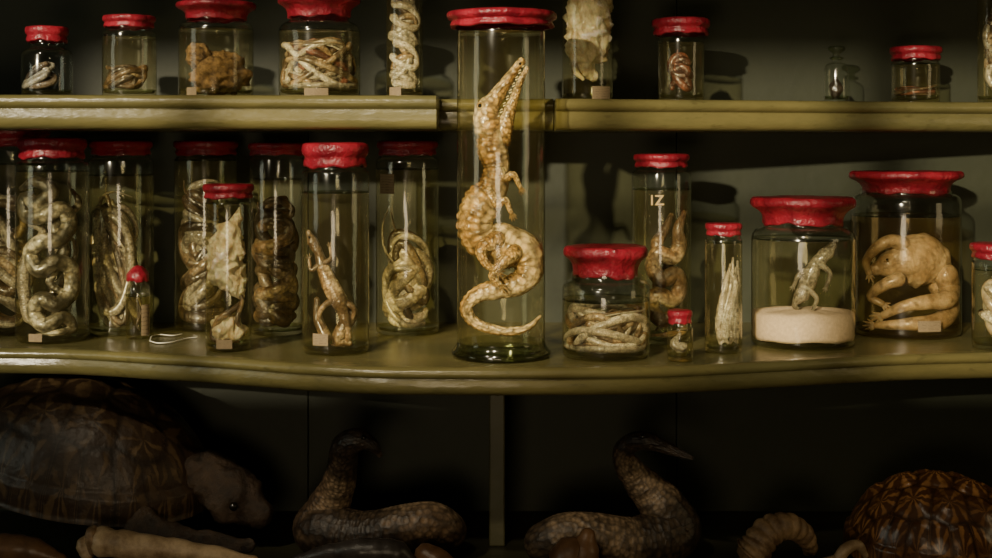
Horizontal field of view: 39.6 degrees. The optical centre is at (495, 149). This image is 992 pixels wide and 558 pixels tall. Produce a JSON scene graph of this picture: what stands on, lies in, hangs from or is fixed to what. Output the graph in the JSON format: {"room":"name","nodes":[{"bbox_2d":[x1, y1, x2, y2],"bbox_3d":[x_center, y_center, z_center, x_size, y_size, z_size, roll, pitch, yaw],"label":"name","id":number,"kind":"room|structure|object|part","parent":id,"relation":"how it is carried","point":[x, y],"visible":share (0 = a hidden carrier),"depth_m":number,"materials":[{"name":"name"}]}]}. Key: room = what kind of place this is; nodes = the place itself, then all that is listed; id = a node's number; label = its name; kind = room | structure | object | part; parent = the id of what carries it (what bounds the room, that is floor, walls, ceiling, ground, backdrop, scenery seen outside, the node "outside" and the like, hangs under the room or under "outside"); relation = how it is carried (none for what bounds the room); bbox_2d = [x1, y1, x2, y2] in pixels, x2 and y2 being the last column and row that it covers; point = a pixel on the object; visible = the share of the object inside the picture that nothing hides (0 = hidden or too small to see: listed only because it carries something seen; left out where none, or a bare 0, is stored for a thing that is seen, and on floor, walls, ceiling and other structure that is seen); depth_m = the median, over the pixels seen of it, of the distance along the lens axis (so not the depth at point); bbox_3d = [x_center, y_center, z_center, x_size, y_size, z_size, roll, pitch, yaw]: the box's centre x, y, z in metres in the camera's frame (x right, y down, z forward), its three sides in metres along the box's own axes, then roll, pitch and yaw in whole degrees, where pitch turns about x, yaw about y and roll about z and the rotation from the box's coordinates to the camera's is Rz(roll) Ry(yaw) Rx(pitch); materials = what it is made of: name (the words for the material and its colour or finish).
{"room":"natural history museum","nodes":[
{"label":"natural history museum","id":0,"kind":"room"},
{"bbox_2d":[0,0,991,511],"bbox_3d":[0.000,-0.200,2.770,6.400,3.200,0.040,0,0,0],"label":"wall","id":1,"kind":"structure","parent":0,"point":[814,448],"depth_m":2.75,"materials":[{"name":"green paint"}]},
{"bbox_2d":[0,95,553,132],"bbox_3d":[-0.699,-0.063,2.500,1.603,0.057,0.500,0,0,0],"label":"wall shelf","id":2,"kind":"object","parent":1,"relation":"attached to","point":[49,113],"visible":0.91,"depth_m":2.30,"materials":[{"name":"green paint"}]},
{"bbox_2d":[21,25,72,94],"bbox_3d":[-0.789,-0.155,2.420,0.088,0.124,0.088,0,0,0],"label":"jar","id":3,"kind":"object","parent":2,"relation":"on","point":[35,78],"visible":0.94,"depth_m":2.39,"materials":[{"name":"clear glass"}]},
{"bbox_3d":[-0.788,-0.202,2.420,0.074,0.030,0.074,0,0,0],"label":"red wax lid","id":4,"kind":"part","parent":3,"relation":"part of","materials":[{"name":"red wax"}]},
{"bbox_2d":[102,14,156,94],"bbox_3d":[-0.644,-0.164,2.420,0.093,0.144,0.093,0,0,0],"label":"jar","id":5,"kind":"object","parent":2,"relation":"on","point":[125,76],"visible":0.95,"depth_m":2.39,"materials":[{"name":"clear glass"}]},
{"bbox_3d":[-0.644,-0.224,2.420,0.091,0.024,0.091,0,0,0],"label":"red wax lid","id":6,"kind":"part","parent":5,"relation":"part of","materials":[{"name":"red wax"}]},
{"bbox_2d":[176,0,255,94],"bbox_3d":[-0.493,-0.176,2.430,0.139,0.168,0.140,0,0,0],"label":"jar","id":7,"kind":"object","parent":2,"relation":"on","point":[222,72],"visible":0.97,"depth_m":2.40,"materials":[{"name":"clear glass"}]},
{"bbox_3d":[-0.493,-0.243,2.430,0.139,0.033,0.140,0,0,0],"label":"red wax lid","id":8,"kind":"part","parent":7,"relation":"part of","materials":[{"name":"red wax"}]},
{"bbox_2d":[278,0,359,94],"bbox_3d":[-0.311,-0.181,2.430,0.145,0.178,0.145,0,0,0],"label":"jar","id":9,"kind":"object","parent":2,"relation":"on","point":[320,66],"visible":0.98,"depth_m":2.38,"materials":[{"name":"clear glass"}]},
{"bbox_3d":[-0.311,-0.250,2.431,0.145,0.041,0.145,0,0,0],"label":"red wax lid","id":10,"kind":"part","parent":9,"relation":"part of","materials":[{"name":"red wax"}]},
{"bbox_2d":[387,0,421,94],"bbox_3d":[-0.160,-0.233,2.420,0.072,0.281,0.072,0,0,0],"label":"jar","id":11,"kind":"object","parent":2,"relation":"on","point":[402,74],"visible":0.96,"depth_m":2.40,"materials":[{"name":"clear glass"}]},
{"bbox_3d":[-0.161,-0.223,2.420,0.065,0.261,0.065,0,0,0],"label":"glass","id":12,"kind":"part","parent":11,"relation":"part of","materials":[{"name":"clear glass"}]},
{"bbox_2d":[0,512,853,557],"bbox_3d":[0.000,0.740,2.500,3.200,0.040,0.500,0,0,0],"label":"shelf","id":13,"kind":"object","parent":1,"relation":"attached to","point":[721,531],"visible":0.17,"depth_m":2.59,"materials":[{"name":"paint"}]},
{"bbox_2d":[0,533,66,557],"bbox_3d":[-0.801,0.664,2.279,0.180,0.060,0.049,0,0,4],"label":"brown horn tip","id":14,"kind":"object","parent":13,"relation":"on","point":[11,545],"visible":1,"depth_m":2.26,"materials":[{"name":"brown"}]},
{"bbox_2d":[0,374,273,553],"bbox_3d":[-0.706,0.567,2.538,0.613,0.305,0.371,0,0,0],"label":"turtle","id":15,"kind":"object","parent":13,"relation":"on","point":[89,450],"visible":1,"depth_m":2.43,"materials":[{"name":"leather"}]},
{"bbox_2d":[76,525,257,557],"bbox_3d":[-0.545,0.656,2.285,0.306,0.065,0.058,0,0,0],"label":"bone","id":16,"kind":"object","parent":13,"relation":"on","point":[101,541],"visible":1,"depth_m":2.27},
{"bbox_2d":[292,537,414,557],"bbox_3d":[-0.237,0.664,2.272,0.206,0.052,0.046,0,0,3],"label":"black horn","id":17,"kind":"object","parent":13,"relation":"on","point":[375,547],"visible":1,"depth_m":2.26,"materials":[{"name":"black"}]},
{"bbox_2d":[292,428,466,551],"bbox_3d":[-0.205,0.599,2.438,0.301,0.242,0.184,0,0,-13],"label":"snake","id":18,"kind":"object","parent":13,"relation":"on","point":[328,516],"visible":0.89,"depth_m":2.39,"materials":[{"name":"black"}]},
{"bbox_2d":[414,543,453,557],"bbox_3d":[-0.096,0.688,2.300,0.084,0.059,0.048,0,0,12],"label":"brown horn tip","id":19,"kind":"object","parent":13,"relation":"on","point":[424,550],"visible":1,"depth_m":2.29,"materials":[{"name":"brown"}]},
{"bbox_2d":[489,395,504,545],"bbox_3d":[0.002,0.555,2.620,0.047,0.330,0.260,0,0,0],"label":"support post","id":20,"kind":"object","parent":13,"relation":"on","point":[496,402],"visible":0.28,"depth_m":2.50,"materials":[{"name":"green paint"}]},
{"bbox_2d":[548,527,598,557],"bbox_3d":[0.130,0.673,2.290,0.085,0.092,0.080,0,0,0],"label":"brown horn tip","id":21,"kind":"object","parent":13,"relation":"on","point":[584,545],"visible":1,"depth_m":2.27,"materials":[{"name":"brown"}]},
{"bbox_2d":[524,431,701,557],"bbox_3d":[0.204,0.599,2.419,0.311,0.241,0.221,0,0,0],"label":"snake","id":22,"kind":"object","parent":13,"relation":"on","point":[667,525],"visible":0.88,"depth_m":2.36,"materials":[{"name":"black"}]},
{"bbox_2d":[737,512,817,557],"bbox_3d":[0.491,0.672,2.384,0.172,0.094,0.063,0,0,-26],"label":"ribbed ram horn","id":23,"kind":"object","parent":13,"relation":"on","point":[760,540],"visible":1,"depth_m":2.35,"materials":[{"name":"brown"}]},
{"bbox_2d":[824,539,868,557],"bbox_3d":[0.557,0.679,2.290,0.125,0.064,0.026,0,0,0],"label":"bone","id":24,"kind":"object","parent":13,"relation":"on","point":[845,549],"visible":1,"depth_m":2.28},
{"bbox_2d":[843,469,991,557],"bbox_3d":[0.774,0.640,2.419,0.312,0.160,0.263,0,0,0],"label":"shell","id":25,"kind":"object","parent":13,"relation":"on","point":[921,513],"visible":1,"depth_m":2.35,"materials":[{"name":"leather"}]},
{"bbox_2d":[0,322,991,394],"bbox_3d":[0.004,0.367,2.459,2.735,0.046,0.582,0,0,0],"label":"display shelf","id":26,"kind":"object","parent":1,"relation":"attached to","point":[422,364],"visible":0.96,"depth_m":2.31,"materials":[{"name":"green paint"}]},
{"bbox_2d":[0,131,50,335],"bbox_3d":[-0.916,0.149,2.599,0.144,0.388,0.143,0,0,0],"label":"jar","id":27,"kind":"object","parent":26,"relation":"on","point":[12,241],"visible":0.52,"depth_m":2.55,"materials":[{"name":"clear glass"}]},
{"bbox_3d":[-0.916,-0.024,2.599,0.144,0.040,0.143,0,0,0],"label":"red wax lid","id":28,"kind":"part","parent":27,"relation":"part of","materials":[{"name":"red wax"}]},
{"bbox_2d":[15,137,88,343],"bbox_3d":[-0.803,0.160,2.494,0.129,0.366,0.129,0,0,0],"label":"jar","id":29,"kind":"object","parent":26,"relation":"on","point":[34,210],"visible":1,"depth_m":2.45,"materials":[{"name":"clear glass"}]},
{"bbox_3d":[-0.803,-0.003,2.495,0.121,0.041,0.122,0,0,0],"label":"red wax lid","id":30,"kind":"part","parent":29,"relation":"part of","materials":[{"name":"red wax"}]},
{"bbox_2d":[88,140,153,335],"bbox_3d":[-0.706,0.163,2.595,0.120,0.361,0.120,0,0,0],"label":"jar","id":31,"kind":"object","parent":26,"relation":"on","point":[113,239],"visible":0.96,"depth_m":2.55,"materials":[{"name":"clear glass"}]},
{"bbox_3d":[-0.707,-0.003,2.595,0.117,0.030,0.117,0,0,0],"label":"red wax lid","id":32,"kind":"part","parent":31,"relation":"part of","materials":[{"name":"red wax"}]},
{"bbox_2d":[126,265,149,338],"bbox_3d":[-0.654,0.277,2.516,0.044,0.133,0.044,0,0,0],"label":"vial","id":33,"kind":"object","parent":26,"relation":"on","point":[137,273],"visible":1,"depth_m":2.50,"materials":[{"name":"clear glass"}]},
{"bbox_3d":[-0.654,0.226,2.517,0.040,0.032,0.040,0,0,0],"label":"red wax lid","id":34,"kind":"part","parent":33,"relation":"part of","materials":[{"name":"red wax"}]},
{"bbox_2d":[150,334,196,343],"bbox_3d":[-0.593,0.341,2.497,0.094,0.003,0.102,0,0,-42],"label":"thread","id":35,"kind":"object","parent":26,"relation":"on","point":[155,334],"visible":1,"depth_m":2.49,"materials":[{"name":"beige fabric"}]},
{"bbox_2d":[173,140,238,331],"bbox_3d":[-0.558,0.162,2.651,0.123,0.362,0.123,0,0,-15],"label":"jar","id":36,"kind":"object","parent":26,"relation":"on","point":[199,220],"visible":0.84,"depth_m":2.61,"materials":[{"name":"clear glass"}]},
{"bbox_3d":[-0.557,-0.003,2.650,0.123,0.030,0.123,0,0,0],"label":"red wax lid","id":37,"kind":"part","parent":36,"relation":"part of","materials":[{"name":"red wax"}]},
{"bbox_2d":[202,183,253,351],"bbox_3d":[-0.461,0.201,2.374,0.088,0.286,0.088,0,0,0],"label":"jar","id":38,"kind":"object","parent":26,"relation":"on","point":[226,268],"visible":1,"depth_m":2.35,"materials":[{"name":"clear glass"}]},
{"bbox_3d":[-0.461,0.071,2.374,0.088,0.027,0.088,0,0,0],"label":"red wax lid","id":39,"kind":"part","parent":38,"relation":"part of","materials":[{"name":"red wax"}]},
{"bbox_2d":[248,143,303,335],"bbox_3d":[-0.411,0.165,2.584,0.111,0.357,0.111,0,0,0],"label":"jar","id":40,"kind":"object","parent":26,"relation":"on","point":[275,303],"visible":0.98,"depth_m":2.55,"materials":[{"name":"clear glass"}]},
{"bbox_3d":[-0.411,-0.001,2.584,0.107,0.026,0.107,0,0,0],"label":"red wax lid","id":41,"kind":"part","parent":40,"relation":"part of","materials":[{"name":"red wax"}]},
{"bbox_2d":[301,142,368,355],"bbox_3d":[-0.274,0.165,2.347,0.115,0.357,0.115,0,0,0],"label":"jar","id":42,"kind":"object","parent":26,"relation":"on","point":[344,155],"visible":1,"depth_m":2.31,"materials":[{"name":"clear glass"}]},
{"bbox_3d":[-0.274,0.010,2.347,0.114,0.046,0.114,0,0,0],"label":"red wax lid","id":43,"kind":"part","parent":42,"relation":"part of","materials":[{"name":"red wax"}]},
{"bbox_2d":[376,140,438,335],"bbox_3d":[-0.167,0.163,2.594,0.119,0.361,0.119,0,0,0],"label":"jar","id":44,"kind":"object","parent":26,"relation":"on","point":[407,278],"visible":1,"depth_m":2.55,"materials":[{"name":"clear glass"}]},
{"bbox_3d":[-0.166,-0.003,2.594,0.115,0.030,0.115,0,0,0],"label":"red wax lid","id":45,"kind":"part","parent":44,"relation":"part of","materials":[{"name":"red wax"}]},
{"bbox_2d":[447,7,556,363],"bbox_3d":[0.007,0.056,2.296,0.183,0.575,0.183,0,0,-36],"label":"jar","id":46,"kind":"object","parent":26,"relation":"on","point":[498,247],"visible":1,"depth_m":2.27,"materials":[{"name":"clear glass"}]},
{"bbox_3d":[0.010,-0.216,2.297,0.184,0.030,0.183,0,0,0],"label":"red wax lid","id":47,"kind":"part","parent":46,"relation":"part of","materials":[{"name":"red wax"}]},
{"bbox_2d":[562,243,649,361],"bbox_3d":[0.183,0.251,2.299,0.147,0.184,0.147,0,0,0],"label":"jar","id":48,"kind":"object","parent":26,"relation":"on","point":[619,333],"visible":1,"depth_m":2.25,"materials":[{"name":"clear glass"}]},
{"bbox_3d":[0.182,0.187,2.299,0.140,0.056,0.140,0,0,0],"label":"red wax lid","id":49,"kind":"part","parent":48,"relation":"part of","materials":[{"name":"red wax"}]},
{"bbox_2d":[632,153,690,344],"bbox_3d":[0.297,0.175,2.470,0.106,0.337,0.107,0,0,0],"label":"jar","id":50,"kind":"object","parent":26,"relation":"on","point":[667,275],"visible":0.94,"depth_m":2.43,"materials":[{"name":"clear glass"}]},
{"bbox_3d":[0.296,0.019,2.471,0.101,0.026,0.101,0,0,0],"label":"red wax lid","id":51,"kind":"part","parent":50,"relation":"part of","materials":[{"name":"red wax"}]},
{"bbox_2d":[667,309,692,361],"bbox_3d":[0.300,0.302,2.246,0.042,0.083,0.042,0,0,0],"label":"vial","id":52,"kind":"object","parent":26,"relation":"on","point":[676,316],"visible":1,"depth_m":2.23,"materials":[{"name":"clear glass"}]},
{"bbox_3d":[0.300,0.272,2.246,0.041,0.024,0.041,0,0,0],"label":"red wax lid","id":53,"kind":"part","parent":52,"relation":"part of","materials":[{"name":"red wax"}]},
{"bbox_3d":[0.300,0.310,2.246,0.042,0.067,0.042,0,0,0],"label":"glass","id":54,"kind":"part","parent":52,"relation":"part of","materials":[{"name":"clear glass"}]},
{"bbox_2d":[705,222,741,353],"bbox_3d":[0.387,0.233,2.344,0.063,0.220,0.063,0,0,0],"label":"jar","id":55,"kind":"object","parent":26,"relation":"on","point":[727,319],"visible":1,"depth_m":2.33,"materials":[{"name":"clear glass"}]},
{"bbox_3d":[0.387,0.135,2.344,0.063,0.023,0.063,0,0,0],"label":"red wax lid","id":56,"kind":"part","parent":55,"relation":"part of","materials":[{"name":"red wax"}]},
{"bbox_2d":[750,195,855,350],"bbox_3d":[0.543,0.213,2.436,0.184,0.261,0.184,0,0,0],"label":"jar","id":57,"kind":"object","parent":26,"relation":"on","point":[814,327],"visible":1,"depth_m":2.38,"materials":[{"name":"clear glass"}]},
{"bbox_3d":[0.543,0.109,2.436,0.184,0.053,0.184,0,0,0],"label":"red wax lid","id":58,"kind":"part","parent":57,"relation":"part of","materials":[{"name":"red wax"}]},
{"bbox_2d":[849,170,964,339],"bbox_3d":[0.767,0.191,2.583,0.208,0.305,0.208,0,0,0],"label":"jar","id":59,"kind":"object","parent":26,"relation":"on","point":[913,260],"visible":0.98,"depth_m":2.53,"materials":[{"name":"clear glass"}]},
{"bbox_3d":[0.767,0.062,2.583,0.208,0.046,0.208,0,0,0],"label":"red wax lid","id":60,"kind":"part","parent":59,"relation":"part of","materials":[{"name":"red wax"}]},
{"bbox_2d":[969,241,991,349],"bbox_3d":[0.870,0.252,2.389,0.094,0.183,0.094,0,0,0],"label":"jar","id":61,"kind":"object","parent":26,"relation":"on","point":[980,250],"visible":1,"depth_m":2.37,"materials":[{"name":"clear glass"}]},
{"bbox_3d":[0.870,0.175,2.389,0.094,0.030,0.094,0,0,0],"label":"red wax lid","id":62,"kind":"part","parent":61,"relation":"part of","materials":[{"name":"red wax"}]},
{"bbox_2d":[548,98,991,132],"bbox_3d":[0.802,-0.061,2.555,1.396,0.055,0.390,0,0,0],"label":"wall shelf","id":63,"kind":"object","parent":1,"relation":"attached to","point":[569,115],"visible":1,"depth_m":2.46,"materials":[{"name":"green paint"}]},
{"bbox_2d":[562,0,613,98],"bbox_3d":[0.166,-0.238,2.500,0.100,0.296,0.100,0,0,0],"label":"jar","id":64,"kind":"object","parent":63,"relation":"on","point":[588,37],"visible":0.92,"depth_m":2.47,"materials":[{"name":"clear glass"}]},
{"bbox_3d":[0.166,-0.227,2.500,0.092,0.276,0.092,0,0,0],"label":"glass","id":65,"kind":"part","parent":64,"relation":"part of","materials":[{"name":"clear glass"}]},
{"bbox_2d":[652,16,709,98],"bbox_3d":[0.339,-0.165,2.519,0.106,0.151,0.106,0,0,0],"label":"jar","id":66,"kind":"object","parent":63,"relation":"on","point":[678,64],"visible":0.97,"depth_m":2.49,"materials":[{"name":"clear glass"}]},
{"bbox_3d":[0.339,-0.224,2.519,0.106,0.033,0.106,0,0,0],"label":"red wax lid","id":67,"kind":"part","parent":66,"relation":"part of","materials":[{"name":"red wax"}]},
{"bbox_3d":[0.338,-0.153,2.520,0.084,0.127,0.084,0,0,0],"label":"glass","id":68,"kind":"part","parent":66,"relation":"part of","materials":[{"name":"clear glass"}]},
{"bbox_2d":[824,46,848,99],"bbox_3d":[0.647,-0.144,2.620,0.048,0.109,0.048,0,0,0],"label":"bottle","id":69,"kind":"object","parent":63,"relation":"on","point":[835,87],"visible":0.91,"depth_m":2.61,"materials":[{"name":"clear glass"}]},
{"bbox_2d":[889,45,942,100],"bbox_3d":[0.798,-0.143,2.620,0.097,0.107,0.097,0,0,0],"label":"jar","id":70,"kind":"object","parent":63,"relation":"on","point":[910,53],"visible":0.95,"depth_m":2.59,"materials":[{"name":"clear glass"}]},
{"bbox_3d":[0.798,-0.133,2.620,0.089,0.088,0.089,0,0,0],"label":"glass","id":71,"kind":"part","parent":70,"relation":"part of","materials":[{"name":"clear glass"}]},
{"bbox_3d":[0.798,-0.183,2.620,0.097,0.028,0.097,0,0,0],"label":"red wax lid","id":72,"kind":"part","parent":70,"relation":"part of","materials":[{"name":"red wax"}]},
{"bbox_2d":[977,8,991,100],"bbox_3d":[0.947,-0.247,2.620,0.068,0.315,0.068,0,0,0],"label":"jar","id":73,"kind":"object","parent":63,"relation":"on","point":[987,30],"visible":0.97,"depth_m":2.60,"materials":[{"name":"clear glass"}]}
]}

